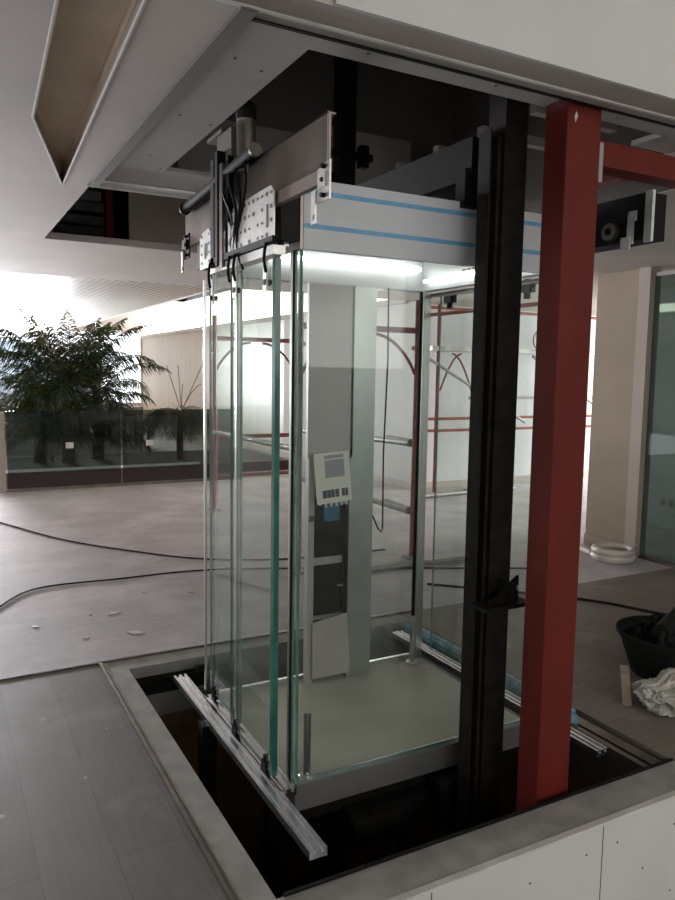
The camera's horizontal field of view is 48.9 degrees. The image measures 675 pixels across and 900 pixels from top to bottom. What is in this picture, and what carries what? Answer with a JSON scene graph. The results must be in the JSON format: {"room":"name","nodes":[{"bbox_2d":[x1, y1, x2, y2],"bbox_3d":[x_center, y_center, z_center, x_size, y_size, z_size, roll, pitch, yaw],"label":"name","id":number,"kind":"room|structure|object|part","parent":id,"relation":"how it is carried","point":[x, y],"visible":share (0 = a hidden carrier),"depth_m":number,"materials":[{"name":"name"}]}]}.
{"room":"building lobby under construction","nodes":[
{"label":"building lobby under construction","id":0,"kind":"room"},
{"bbox_2d":[0,406,142,456],"bbox_3d":[-9.048,1.163,13.631,10.900,3.820,0.300,-2,7,-28],"label":"wall","id":1,"kind":"structure","parent":0,"point":[136,407],"depth_m":15.80,"materials":[{"name":"white paint"}]},
{"bbox_2d":[9,310,142,406],"bbox_3d":[-11.858,-2.189,20.815,13.000,4.900,0.100,-2,7,-28],"label":"wall","id":2,"kind":"structure","parent":0,"point":[134,319],"depth_m":23.41,"materials":[{"name":"white paint"}]},
{"bbox_2d":[43,333,142,402],"bbox_3d":[-10.314,-2.449,21.601,9.280,2.200,0.060,-2,7,-28],"label":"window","id":3,"kind":"structure","parent":2,"relation":"in","point":[43,333],"depth_m":23.70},
{"bbox_2d":[140,300,415,482],"bbox_3d":[-2.571,-1.541,17.068,0.150,2.680,15.400,-2,7,-28],"label":"wall","id":4,"kind":"structure","parent":0,"point":[183,349],"depth_m":14.95,"materials":[{"name":"paint"}]},
{"bbox_2d":[0,444,674,899],"bbox_3d":[-3.405,0.514,11.646,19.000,0.300,28.500,-2,7,-28],"label":"floor","id":5,"kind":"structure","parent":0,"point":[86,812],"depth_m":4.28,"materials":[{"name":"grey concrete"}]},
{"bbox_2d":[0,662,98,679],"bbox_3d":[-4.734,1.332,2.292,7.742,0.026,0.014,-2,7,-28],"label":"trim","id":6,"kind":"structure","parent":5,"relation":"attached to","point":[53,670],"depth_m":3.99,"materials":[{"name":"grey metal"}]},
{"bbox_2d":[0,409,233,492],"bbox_3d":[-2.977,-0.031,10.387,3.200,1.060,0.080,-2,7,-28],"label":"glass balustrade","id":7,"kind":"object","parent":5,"relation":"on","point":[61,449],"visible":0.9,"depth_m":10.26,"materials":[{"name":"glass"}]},
{"bbox_3d":[-4.354,0.031,9.646,0.070,1.050,0.080,-2,7,-28],"label":"post","id":8,"kind":"part","parent":7,"relation":"part of","materials":[{"name":"beige paint"}]},
{"bbox_3d":[-3.666,-0.018,10.021,1.460,1.030,0.012,-2,7,-28],"label":"glass panel","id":9,"kind":"part","parent":7,"relation":"part of","materials":[{"name":"clear glass"}]},
{"bbox_3d":[-2.297,-0.074,10.758,1.610,1.030,0.012,-2,7,-28],"label":"glass panel","id":10,"kind":"part","parent":7,"relation":"part of","materials":[{"name":"clear glass"}]},
{"bbox_2d":[126,630,144,633],"bbox_3d":[-1.255,1.132,4.615,0.108,0.004,0.054,4,7,30],"label":"scrap","id":11,"kind":"object","parent":5,"relation":"on","point":[135,631],"visible":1,"depth_m":4.61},
{"bbox_2d":[5,448,288,488],"bbox_3d":[-3.262,0.506,12.225,4.600,0.800,2.020,-2,7,-28],"label":"planter box","id":12,"kind":"object","parent":5,"relation":"on","point":[252,460],"visible":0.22,"depth_m":12.24,"materials":[{"name":"dark red-brown painted wood"}]},
{"bbox_2d":[0,304,171,454],"bbox_3d":[-4.229,-1.008,11.692,2.401,2.501,3.095,6,8,40],"label":"potted palm","id":13,"kind":"object","parent":12,"relation":"in","point":[81,365],"visible":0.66,"depth_m":11.36,"materials":[{"name":"green plant"}]},
{"bbox_2d":[152,365,206,409],"bbox_3d":[-2.596,-0.581,12.127,1.376,1.602,1.635,1,6,-1],"label":"palm","id":14,"kind":"object","parent":12,"relation":"in","point":[189,406],"visible":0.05,"depth_m":12.03,"materials":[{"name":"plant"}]},
{"bbox_2d":[136,663,207,695],"bbox_3d":[-0.917,1.264,4.102,0.380,0.140,0.135,-2,7,-28],"label":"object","id":15,"kind":"object","parent":5,"relation":"attached to","point":[161,683],"visible":0.71,"depth_m":4.10,"materials":[{"name":"black metal"}]},
{"bbox_2d":[0,522,384,560],"bbox_3d":[-2.227,0.834,7.260,5.315,0.012,0.972,3,6,19],"label":"cable","id":16,"kind":"object","parent":5,"relation":"on","point":[0,522],"visible":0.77,"depth_m":6.66,"materials":[{"name":"black rubber"}]},
{"bbox_2d":[0,567,525,606],"bbox_3d":[-0.498,1.012,5.821,4.319,0.011,0.964,-2,7,-24],"label":"cable","id":17,"kind":"object","parent":5,"relation":"on","point":[17,595],"visible":0.79,"depth_m":5.92,"materials":[{"name":"black rubber"}]},
{"bbox_2d":[208,292,418,574],"bbox_3d":[-0.407,-0.285,7.493,1.235,2.250,3.058,-2,7,-24],"label":"scaffold tower","id":18,"kind":"object","parent":5,"relation":"on","point":[254,438],"visible":0.54,"depth_m":6.57,"materials":[{"name":"red metal"}]},
{"bbox_3d":[-1.418,-0.423,8.559,0.046,2.230,0.048,-2,7,-28],"label":"post","id":19,"kind":"part","parent":18,"relation":"part of","materials":[{"name":"metal"}]},
{"bbox_3d":[-0.866,-0.106,7.293,0.302,0.129,2.805,-2,7,-28],"label":"guard rail","id":20,"kind":"part","parent":18,"relation":"part of","materials":[{"name":"silver metal"}]},
{"bbox_3d":[-0.969,-0.168,8.831,1.030,0.048,0.050,-2,7,-28],"label":"guard rail","id":21,"kind":"part","parent":18,"relation":"part of","materials":[{"name":"metal"}]},
{"bbox_3d":[-0.976,0.289,8.879,1.030,0.038,0.040,-2,7,-28],"label":"guard rail","id":22,"kind":"part","parent":18,"relation":"part of","materials":[{"name":"metal"}]},
{"bbox_3d":[-0.512,-0.460,9.046,0.046,2.230,0.048,-2,7,-28],"label":"post","id":23,"kind":"part","parent":18,"relation":"part of","materials":[{"name":"red metal"}]},
{"bbox_3d":[-0.303,-0.131,5.938,0.046,2.230,0.048,-2,7,-28],"label":"post","id":24,"kind":"part","parent":18,"relation":"part of","materials":[{"name":"metal"}]},
{"bbox_3d":[-0.320,0.988,6.056,0.120,0.020,0.120,-2,7,-28],"label":"plate","id":25,"kind":"part","parent":18,"relation":"part of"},
{"bbox_3d":[0.058,-0.153,7.789,0.056,0.153,2.810,-2,7,-24],"label":"guard rail","id":26,"kind":"part","parent":18,"relation":"part of","materials":[{"name":"silver metal"}]},
{"bbox_3d":[0.049,0.433,7.851,0.056,0.133,2.809,-2,7,-24],"label":"guard rail","id":27,"kind":"part","parent":18,"relation":"part of","materials":[{"name":"silver metal"}]},
{"bbox_3d":[0.657,0.948,6.581,0.120,0.020,0.120,-2,7,-28],"label":"plate","id":28,"kind":"part","parent":18,"relation":"part of","materials":[{"name":"grey metal"}]},
{"bbox_3d":[0.674,-0.171,6.464,0.046,2.230,0.048,-2,7,-28],"label":"post","id":29,"kind":"part","parent":18,"relation":"part of","materials":[{"name":"metal"}]},
{"bbox_2d":[371,556,464,571],"bbox_3d":[0.752,0.961,6.331,1.452,0.044,0.044,-2,7,-26],"label":"pipe","id":30,"kind":"object","parent":5,"relation":"on","point":[460,558],"visible":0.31,"depth_m":6.25,"materials":[{"name":"grey metal"}]},
{"bbox_2d":[426,486,515,497],"bbox_3d":[1.790,0.573,10.127,1.703,0.060,0.060,-3,7,-32],"label":"pipe","id":31,"kind":"object","parent":5,"relation":"on","point":[463,492],"visible":0.31,"depth_m":9.91,"materials":[{"name":"silver metal"}]},
{"bbox_2d":[283,758,673,896],"bbox_3d":[0.632,1.366,2.751,1.820,0.028,0.012,-2,7,-28],"label":"trim","id":32,"kind":"structure","parent":5,"relation":"attached to","point":[442,839],"depth_m":2.64,"materials":[{"name":"black metal"}]},
{"bbox_2d":[403,623,577,724],"bbox_3d":[0.812,1.209,4.163,0.115,0.072,1.430,-2,7,-28],"label":"tape","id":33,"kind":"object","parent":5,"relation":"on","point":[512,684],"visible":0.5,"depth_m":4.34,"materials":[{"name":"blue plastic"}]},
{"bbox_2d":[426,304,595,493],"bbox_3d":[3.209,-0.752,11.032,4.650,2.550,0.300,-2,7,-28],"label":"scaffold tower","id":34,"kind":"object","parent":5,"relation":"on","point":[432,348],"visible":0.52,"depth_m":10.09,"materials":[{"name":"red metal"}]},
{"bbox_3d":[1.339,-0.685,10.025,0.050,2.530,0.052,-2,7,-28],"label":"post","id":35,"kind":"part","parent":34,"relation":"part of","materials":[{"name":"metal"}]},
{"bbox_2d":[427,583,666,615],"bbox_3d":[1.797,1.099,5.329,2.362,0.017,0.181,4,7,25],"label":"cable","id":36,"kind":"object","parent":5,"relation":"on","point":[434,584],"visible":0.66,"depth_m":5.36,"materials":[{"name":"black rubber"}]},
{"bbox_2d":[580,542,635,563],"bbox_3d":[2.259,0.877,7.019,0.390,0.120,1.248,-2,7,-28],"label":"coil","id":37,"kind":"object","parent":5,"relation":"on","point":[607,552],"visible":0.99,"depth_m":6.53,"materials":[{"name":"white plastic"}]},
{"bbox_2d":[571,715,659,769],"bbox_3d":[1.223,1.331,3.382,0.120,0.045,0.510,-2,7,-28],"label":"edge angle","id":38,"kind":"object","parent":5,"relation":"attached to","point":[624,752],"visible":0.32,"depth_m":3.31,"materials":[{"name":"metal"}]},
{"bbox_2d":[585,267,661,555],"bbox_3d":[2.611,-0.340,6.884,0.140,2.580,0.630,-2,7,-28],"label":"wall pier","id":39,"kind":"object","parent":5,"relation":"on","point":[628,302],"visible":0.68,"depth_m":6.81,"materials":[{"name":"beige paint"}]},
{"bbox_2d":[584,533,637,557],"bbox_3d":[2.548,0.895,6.984,0.065,0.100,0.640,-2,7,-28],"label":"baseboard","id":40,"kind":"object","parent":39,"relation":"attached to","point":[589,539],"visible":0.45,"depth_m":7.13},
{"bbox_2d":[620,665,631,705],"bbox_3d":[1.454,1.184,3.739,0.064,0.170,0.099,3,6,16],"label":"cardboard offcut","id":41,"kind":"object","parent":5,"relation":"on","point":[624,669],"visible":1,"depth_m":3.71,"materials":[{"name":"beige cardboard"}]},
{"bbox_2d":[616,607,674,678],"bbox_3d":[1.840,1.051,4.113,0.578,0.367,0.550,-2,7,-28],"label":"bucket","id":42,"kind":"object","parent":5,"relation":"on","point":[646,660],"visible":0.74,"depth_m":3.99,"materials":[{"name":"black plastic"}]},
{"bbox_3d":[1.863,0.979,4.141,0.565,0.067,0.022,1,6,0],"label":"handle","id":43,"kind":"part","parent":42,"relation":"part of","materials":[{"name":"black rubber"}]},
{"bbox_2d":[632,612,674,647],"bbox_3d":[1.784,1.020,4.130,0.348,0.220,0.241,-2,7,-28],"label":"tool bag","id":44,"kind":"object","parent":42,"relation":"in","point":[642,633],"visible":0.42,"depth_m":4.07,"materials":[{"name":"black fabric"}]},
{"bbox_2d":[650,613,674,646],"bbox_3d":[1.795,1.027,4.042,0.254,0.268,0.124,-4,8,-40],"label":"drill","id":45,"kind":"object","parent":42,"relation":"in","point":[668,628],"visible":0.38,"depth_m":3.96,"materials":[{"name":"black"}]},
{"bbox_3d":[1.873,0.939,4.119,0.025,0.145,0.544,6,8,39],"label":"handle","id":46,"kind":"part","parent":42,"relation":"part of","materials":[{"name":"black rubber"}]},
{"bbox_2d":[632,668,674,716],"bbox_3d":[1.689,1.193,3.718,0.464,0.159,0.280,-2,7,-28],"label":"sack","id":47,"kind":"object","parent":5,"relation":"on","point":[658,693],"visible":1,"depth_m":3.63,"materials":[{"name":"white plastic"}]},
{"bbox_2d":[638,270,674,567],"bbox_3d":[3.371,-0.154,5.465,0.040,2.530,2.590,-2,7,-28],"label":"glass wall","id":48,"kind":"structure","parent":5,"relation":"on","point":[672,272],"depth_m":6.45,"materials":[{"name":"glass"}]},
{"bbox_3d":[3.352,1.093,5.596,0.040,0.020,2.590,-2,7,-28],"label":"floor rail","id":49,"kind":"part","parent":48,"relation":"part of","materials":[{"name":"metal"}]},
{"bbox_3d":[3.390,-1.397,5.335,0.040,0.030,2.590,-2,7,-28],"label":"head rail","id":50,"kind":"part","parent":48,"relation":"part of","materials":[{"name":"metal"}]},
{"bbox_2d":[0,0,674,315],"bbox_3d":[0.768,-1.382,3.747,19.000,0.090,11.100,-2,7,-28],"label":"ceiling","id":51,"kind":"structure","parent":0,"point":[168,35],"depth_m":2.67,"materials":[{"name":"white paint"}]},
{"bbox_2d":[0,272,217,331],"bbox_3d":[-8.948,-2.413,12.222,10.000,0.030,13.650,-2,7,-28],"label":"grid","id":52,"kind":"object","parent":51,"relation":"attached to","point":[47,297],"visible":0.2,"depth_m":10.22,"materials":[{"name":"metal"}]},
{"bbox_2d":[104,189,113,237],"bbox_3d":[-1.904,-2.631,6.146,0.060,1.850,0.080,-2,7,-28],"label":"column","id":53,"kind":"structure","parent":51,"relation":"on","point":[108,194],"depth_m":6.18,"materials":[{"name":"red metal"}]},
{"bbox_2d":[62,287,304,330],"bbox_3d":[-3.719,-3.316,16.089,2.970,1.220,15.670,-2,7,-28],"label":"cove","id":54,"kind":"object","parent":51,"relation":"attached to","point":[218,288],"visible":0.14,"depth_m":11.15,"materials":[{"name":"white paint"}]},
{"bbox_2d":[142,291,234,334],"bbox_3d":[-4.211,-3.629,19.966,0.040,0.792,8.273,-2,7,-28],"label":"light","id":55,"kind":"object","parent":54,"relation":"attached to","point":[175,316],"depth_m":19.67,"materials":[{"name":"beige"}]},
{"bbox_2d":[243,289,271,320],"bbox_3d":[-1.632,-3.022,15.221,0.040,0.655,1.514,-2,7,-28],"label":"light","id":56,"kind":"object","parent":54,"relation":"attached to","point":[257,304],"depth_m":15.22,"materials":[{"name":"beige"}]},
{"bbox_2d":[281,292,289,314],"bbox_3d":[-0.962,-2.767,13.995,0.040,0.421,0.372,-2,7,-28],"label":"light","id":57,"kind":"object","parent":54,"relation":"attached to","point":[285,296],"depth_m":13.99,"materials":[{"name":"beige"}]},
{"bbox_2d":[598,151,663,188],"bbox_3d":[1.449,-1.375,3.632,0.090,0.080,0.850,-2,7,-28],"label":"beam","id":58,"kind":"structure","parent":51,"relation":"attached to","point":[607,181],"depth_m":3.74,"materials":[{"name":"red metal"}]},
{"bbox_2d":[54,49,671,301],"bbox_3d":[-1.598,-2.738,6.826,2.950,2.070,10.000,-2,7,-28],"label":"wall","id":59,"kind":"structure","parent":0,"point":[401,117],"depth_m":4.95,"materials":[{"name":"grey paint"}]},
{"bbox_2d":[86,187,92,226],"bbox_3d":[-2.583,-2.553,7.742,0.060,0.050,2.741,-1,6,-18],"label":"bearer","id":60,"kind":"object","parent":59,"relation":"attached to","point":[88,188],"visible":0.07,"depth_m":7.00,"materials":[{"name":"black metal"}]},
{"bbox_2d":[50,223,103,236],"bbox_3d":[-3.095,-2.587,8.712,0.690,0.090,0.090,-2,7,-28],"label":"joist","id":61,"kind":"object","parent":60,"relation":"attached to","point":[61,228],"visible":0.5,"depth_m":8.70,"materials":[{"name":"grey metal"}]},
{"bbox_2d":[59,213,103,226],"bbox_3d":[-2.844,-2.520,8.113,0.560,0.090,0.090,-2,7,-28],"label":"joist","id":62,"kind":"object","parent":60,"relation":"attached to","point":[68,217],"visible":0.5,"depth_m":8.11,"materials":[{"name":"grey metal"}]},
{"bbox_2d":[69,201,103,213],"bbox_3d":[-2.569,-2.448,7.470,0.430,0.090,0.090,-2,7,-28],"label":"joist","id":63,"kind":"object","parent":60,"relation":"attached to","point":[80,206],"visible":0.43,"depth_m":7.46,"materials":[{"name":"grey metal"}]},
{"bbox_2d":[77,190,100,202],"bbox_3d":[-2.389,-2.397,7.002,0.300,0.090,0.090,-2,7,-28],"label":"joist","id":64,"kind":"object","parent":60,"relation":"attached to","point":[88,195],"visible":0.57,"depth_m":7.00,"materials":[{"name":"black"}]},
{"bbox_2d":[31,0,147,185],"bbox_3d":[-1.019,-1.262,2.775,0.218,0.010,2.384,-2,7,-25],"label":"trim","id":65,"kind":"structure","parent":59,"relation":"attached to","point":[56,2],"depth_m":2.41,"materials":[{"name":"white metal"}]},
{"bbox_2d":[87,179,197,198],"bbox_3d":[-0.948,-1.412,4.014,0.765,0.060,0.080,-2,7,-28],"label":"trim","id":66,"kind":"structure","parent":59,"relation":"attached to","point":[106,184],"depth_m":3.97,"materials":[{"name":"silver metal"}]},
{"bbox_2d":[89,7,257,186],"bbox_3d":[-0.751,-1.291,2.905,0.047,0.062,2.190,-2,7,-28],"label":"trim","id":67,"kind":"structure","parent":59,"relation":"attached to","point":[242,16],"depth_m":2.45,"materials":[{"name":"grey metal"}]},
{"bbox_2d":[433,145,445,152],"bbox_3d":[0.849,-1.827,4.639,0.580,0.050,0.050,-2,7,-28],"label":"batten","id":68,"kind":"object","parent":59,"relation":"attached to","point":[438,147],"visible":0.21,"depth_m":4.49,"materials":[{"name":"grey"}]},
{"bbox_2d":[214,0,674,128],"bbox_3d":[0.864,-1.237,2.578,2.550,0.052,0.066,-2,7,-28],"label":"trim","id":69,"kind":"structure","parent":59,"relation":"attached to","point":[262,18],"depth_m":2.31,"materials":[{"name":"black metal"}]},
{"bbox_2d":[477,125,544,150],"bbox_3d":[1.049,-1.785,4.271,0.580,0.050,0.050,-2,7,-28],"label":"batten","id":70,"kind":"object","parent":59,"relation":"attached to","point":[533,142],"visible":0.29,"depth_m":4.29,"materials":[{"name":"grey"}]},
{"bbox_2d":[530,104,617,133],"bbox_3d":[1.248,-1.743,3.904,0.580,0.050,0.050,-2,7,-28],"label":"batten","id":71,"kind":"object","parent":59,"relation":"attached to","point":[535,110],"visible":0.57,"depth_m":3.81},
{"bbox_2d":[159,708,598,891],"bbox_3d":[0.124,2.728,3.773,1.905,2.350,2.060,-2,7,-28],"label":"wall","id":72,"kind":"structure","parent":0,"point":[239,802],"depth_m":4.48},
{"bbox_2d":[198,720,216,805],"bbox_3d":[-0.638,2.570,3.662,0.070,2.565,0.070,-2,7,-28],"label":"post","id":73,"kind":"object","parent":72,"relation":"on","point":[207,741],"visible":0.4,"depth_m":3.52,"materials":[{"name":"black metal"}]},
{"bbox_2d":[455,94,528,832],"bbox_3d":[0.636,0.625,3.046,0.240,6.600,0.200,-2,7,-28],"label":"post","id":74,"kind":"object","parent":72,"relation":"on","point":[489,594],"visible":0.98,"depth_m":2.99,"materials":[{"name":"metal"}]},
{"bbox_2d":[203,136,541,852],"bbox_3d":[0.167,0.164,3.534,1.402,2.938,1.130,-2,7,-28],"label":"car","id":75,"kind":"object","parent":74,"relation":"attached to","point":[366,749],"visible":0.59,"depth_m":3.22,"materials":[{"name":"glass"}]},
{"bbox_3d":[-0.523,0.219,3.463,0.012,2.025,0.410,-2,7,-28],"label":"sliding door","id":76,"kind":"part","parent":75,"relation":"part of","materials":[{"name":"clear glass"}]},
{"bbox_3d":[-0.357,0.263,3.072,0.012,2.025,0.460,-2,7,-28],"label":"sliding door","id":77,"kind":"part","parent":75,"relation":"part of","materials":[{"name":"clear glass"}]},
{"bbox_2d":[203,694,296,796],"bbox_3d":[-0.419,1.294,3.327,0.068,0.030,0.960,-2,7,-28],"label":"rail","id":78,"kind":"object","parent":75,"relation":"attached to","point":[288,788],"visible":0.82,"depth_m":3.23,"materials":[{"name":"metal"}]},
{"bbox_2d":[173,674,327,860],"bbox_3d":[-0.455,1.300,3.263,0.068,0.030,1.646,-2,7,-28],"label":"rail","id":79,"kind":"object","parent":75,"relation":"attached to","point":[303,834],"visible":1,"depth_m":2.99,"materials":[{"name":"metal"}]},
{"bbox_2d":[179,99,335,287],"bbox_3d":[-0.356,-1.015,2.930,0.138,0.701,1.575,-2,7,-28],"label":"operator","id":80,"kind":"object","parent":75,"relation":"attached to","point":[247,213],"visible":0.98,"depth_m":2.80,"materials":[{"name":"metal"}]},
{"bbox_3d":[-0.574,-0.874,3.231,0.006,0.165,0.150,-2,7,-28],"label":"hanger plate","id":81,"kind":"part","parent":80,"relation":"part of","materials":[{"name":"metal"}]},
{"bbox_3d":[-0.463,-0.954,3.034,0.032,0.410,0.035,-2,7,-28],"label":"coupler blade","id":82,"kind":"part","parent":80,"relation":"part of","materials":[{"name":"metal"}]},
{"bbox_3d":[-0.476,-0.992,3.059,0.040,0.460,0.200,-2,7,-28],"label":"coupler blade","id":83,"kind":"part","parent":80,"relation":"part of","materials":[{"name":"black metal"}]},
{"bbox_3d":[-0.443,-0.844,2.991,0.006,0.140,0.080,-2,7,-28],"label":"hanger plate","id":84,"kind":"part","parent":80,"relation":"part of","materials":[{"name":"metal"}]},
{"bbox_3d":[-0.357,-1.186,2.907,0.074,0.200,0.074,-2,7,-28],"label":"motor","id":85,"kind":"part","parent":80,"relation":"part of","materials":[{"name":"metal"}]},
{"bbox_3d":[-0.368,-0.741,2.918,0.050,0.032,0.680,-2,7,-28],"label":"hanger rail","id":86,"kind":"part","parent":80,"relation":"part of","materials":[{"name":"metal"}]},
{"bbox_3d":[-0.319,-0.848,2.761,0.006,0.190,0.420,-2,7,-28],"label":"hanger plate","id":87,"kind":"part","parent":80,"relation":"part of","materials":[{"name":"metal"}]},
{"bbox_3d":[-0.372,-1.031,2.967,0.030,0.190,1.492,-2,7,-28],"label":"plate","id":88,"kind":"part","parent":80,"relation":"part of","materials":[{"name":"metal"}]},
{"bbox_3d":[-0.159,0.291,2.859,0.010,2.071,0.038,-2,7,-28],"label":"return glass","id":89,"kind":"part","parent":75,"relation":"part of","materials":[{"name":"clear glass"}]},
{"bbox_3d":[-0.064,0.176,3.934,1.200,2.063,0.012,-2,7,-28],"label":"glass","id":90,"kind":"part","parent":75,"relation":"part of","materials":[{"name":"clear glass"}]},
{"bbox_2d":[303,282,376,683],"bbox_3d":[0.014,0.194,3.864,0.390,2.068,0.094,-2,7,-28],"label":"panel","id":91,"kind":"object","parent":75,"relation":"on","point":[341,319],"visible":1,"depth_m":3.86,"materials":[{"name":"metal"}]},
{"bbox_3d":[-0.024,0.139,3.797,0.218,0.273,0.024,-2,7,-28],"label":"plate","id":92,"kind":"part","parent":91,"relation":"part of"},
{"bbox_2d":[372,288,389,532],"bbox_3d":[0.228,-0.197,3.916,0.075,1.291,0.012,-1,6,-16],"label":"cable","id":93,"kind":"object","parent":91,"relation":"hanging from","point":[388,288],"visible":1,"depth_m":3.92,"materials":[{"name":"black rubber"}]},
{"bbox_3d":[0.134,1.478,3.665,1.100,0.240,1.130,-2,7,-28],"label":"sling frame","id":94,"kind":"part","parent":75,"relation":"part of","materials":[{"name":"black metal"}]},
{"bbox_3d":[0.381,0.272,3.120,1.195,2.071,0.012,-2,7,-28],"label":"glass","id":95,"kind":"part","parent":75,"relation":"part of","materials":[{"name":"clear glass"}]},
{"bbox_3d":[0.470,0.164,4.187,0.050,2.075,0.045,-2,7,-28],"label":"corner post","id":96,"kind":"part","parent":75,"relation":"part of","materials":[{"name":"silver metal"}]},
{"bbox_3d":[0.659,0.176,4.048,0.012,2.025,0.420,-2,7,-28],"label":"sliding door","id":97,"kind":"part","parent":75,"relation":"part of","materials":[{"name":"clear glass"}]},
{"bbox_3d":[0.743,-0.708,3.739,0.020,0.020,0.944,-2,7,-28],"label":"hanger rail","id":98,"kind":"part","parent":75,"relation":"part of","materials":[{"name":"grey metal"}]},
{"bbox_2d":[392,631,607,757],"bbox_3d":[0.768,1.244,3.979,0.068,0.030,1.656,-2,7,-28],"label":"rail","id":99,"kind":"object","parent":75,"relation":"attached to","point":[577,738],"visible":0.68,"depth_m":3.76,"materials":[{"name":"metal"}]},
{"bbox_3d":[0.818,0.216,3.693,0.012,2.025,0.400,-2,7,-28],"label":"sliding door","id":100,"kind":"part","parent":75,"relation":"part of","materials":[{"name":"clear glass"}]},
{"bbox_2d":[595,189,666,252],"bbox_3d":[0.999,-1.031,3.504,0.170,0.310,1.215,-2,7,-28],"label":"operator","id":101,"kind":"object","parent":75,"relation":"attached to","point":[624,223],"visible":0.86,"depth_m":3.05,"materials":[{"name":"black metal"}]},
{"bbox_3d":[1.250,-0.937,2.976,0.015,0.200,0.035,-2,7,-28],"label":"plate","id":102,"kind":"part","parent":101,"relation":"part of","materials":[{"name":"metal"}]},
{"bbox_3d":[0.549,1.338,3.142,0.045,5.160,0.090,-2,7,-28],"label":"guide rail","id":103,"kind":"part","parent":74,"relation":"part of","materials":[{"name":"metal"}]},
{"bbox_2d":[516,100,603,810],"bbox_3d":[0.832,1.311,2.965,0.202,5.260,0.114,-2,7,-28],"label":"column","id":104,"kind":"structure","parent":72,"relation":"on","point":[573,151],"depth_m":2.77,"materials":[{"name":"red metal"}]},
{"bbox_2d":[600,140,674,188],"bbox_3d":[1.429,-1.128,3.055,1.090,0.090,0.090,-2,7,-28],"label":"beam","id":105,"kind":"structure","parent":104,"relation":"attached to","point":[619,161],"depth_m":2.88,"materials":[{"name":"red metal"}]},
{"bbox_2d":[333,0,674,100],"bbox_3d":[2.759,-2.275,3.306,6.250,2.020,0.015,-2,7,-28],"label":"wall","id":106,"kind":"structure","parent":0,"point":[630,44],"depth_m":2.30,"materials":[{"name":"white paint"}]},
{"bbox_2d":[426,305,595,481],"bbox_3d":[3.788,-0.854,11.849,6.050,2.600,0.100,-2,7,-28],"label":"wall","id":107,"kind":"structure","parent":0,"point":[456,329],"depth_m":10.74,"materials":[{"name":"white paint"}]},
{"bbox_2d":[413,798,674,899],"bbox_3d":[2.603,2.595,3.755,6.450,2.596,0.017,-2,7,-28],"label":"wall","id":108,"kind":"structure","parent":0,"point":[631,857],"depth_m":2.73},
{"bbox_2d":[98,610,410,899],"bbox_3d":[0.170,1.262,3.626,2.158,0.019,2.330,-2,7,-28],"label":"trim","id":109,"kind":"structure","parent":108,"relation":"attached to","point":[194,832],"depth_m":3.03,"materials":[{"name":"metal"}]},
{"bbox_2d":[387,790,674,899],"bbox_3d":[2.688,1.298,3.656,6.300,0.010,0.026,-2,7,-28],"label":"trim","id":110,"kind":"structure","parent":108,"relation":"attached to","point":[441,883],"depth_m":2.56,"materials":[{"name":"grey metal"}]},
{"bbox_2d":[647,287,674,530],"bbox_3d":[5.840,-0.530,9.169,5.200,2.580,6.800,-2,7,-28],"label":"wall","id":111,"kind":"structure","parent":0,"point":[662,463],"depth_m":8.01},
{"bbox_2d":[233,439,587,489],"bbox_3d":[0.090,-0.362,18.637,6.165,0.090,15.415,-2,7,-28],"label":"baseboard","id":112,"kind":"structure","parent":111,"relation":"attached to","point":[439,484],"depth_m":11.01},
{"bbox_2d":[659,495,674,511],"bbox_3d":[3.551,0.573,7.995,0.020,0.160,0.200,-2,7,-28],"label":"wall socket","id":113,"kind":"object","parent":111,"relation":"attached to","point":[667,503],"visible":1,"depth_m":7.99,"materials":[{"name":"grey plastic"}]},
{"bbox_2d":[659,301,674,313],"bbox_3d":[4.104,-1.380,6.759,0.075,0.120,4.200,-2,7,-28],"label":"lamp","id":114,"kind":"object","parent":111,"relation":"attached to","point":[665,307],"visible":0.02,"depth_m":7.84,"materials":[{"name":"white"}]},
{"bbox_2d":[659,303,674,311],"bbox_3d":[4.078,-1.379,6.745,0.015,0.080,4.100,-2,7,-28],"label":"diffuser","id":115,"kind":"object","parent":114,"relation":"attached to","point":[664,307],"depth_m":7.84,"materials":[{"name":"white plastic"}]},
{"label":"outside","id":116,"kind":"structure","parent":0,"visible":0},
{"bbox_2d":[0,341,42,402],"bbox_3d":[-25.835,-3.842,59.865,3.500,9.600,6.000,-2,7,-28],"label":"building","id":117,"kind":"structure","parent":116,"point":[6,342],"depth_m":56.58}
]}

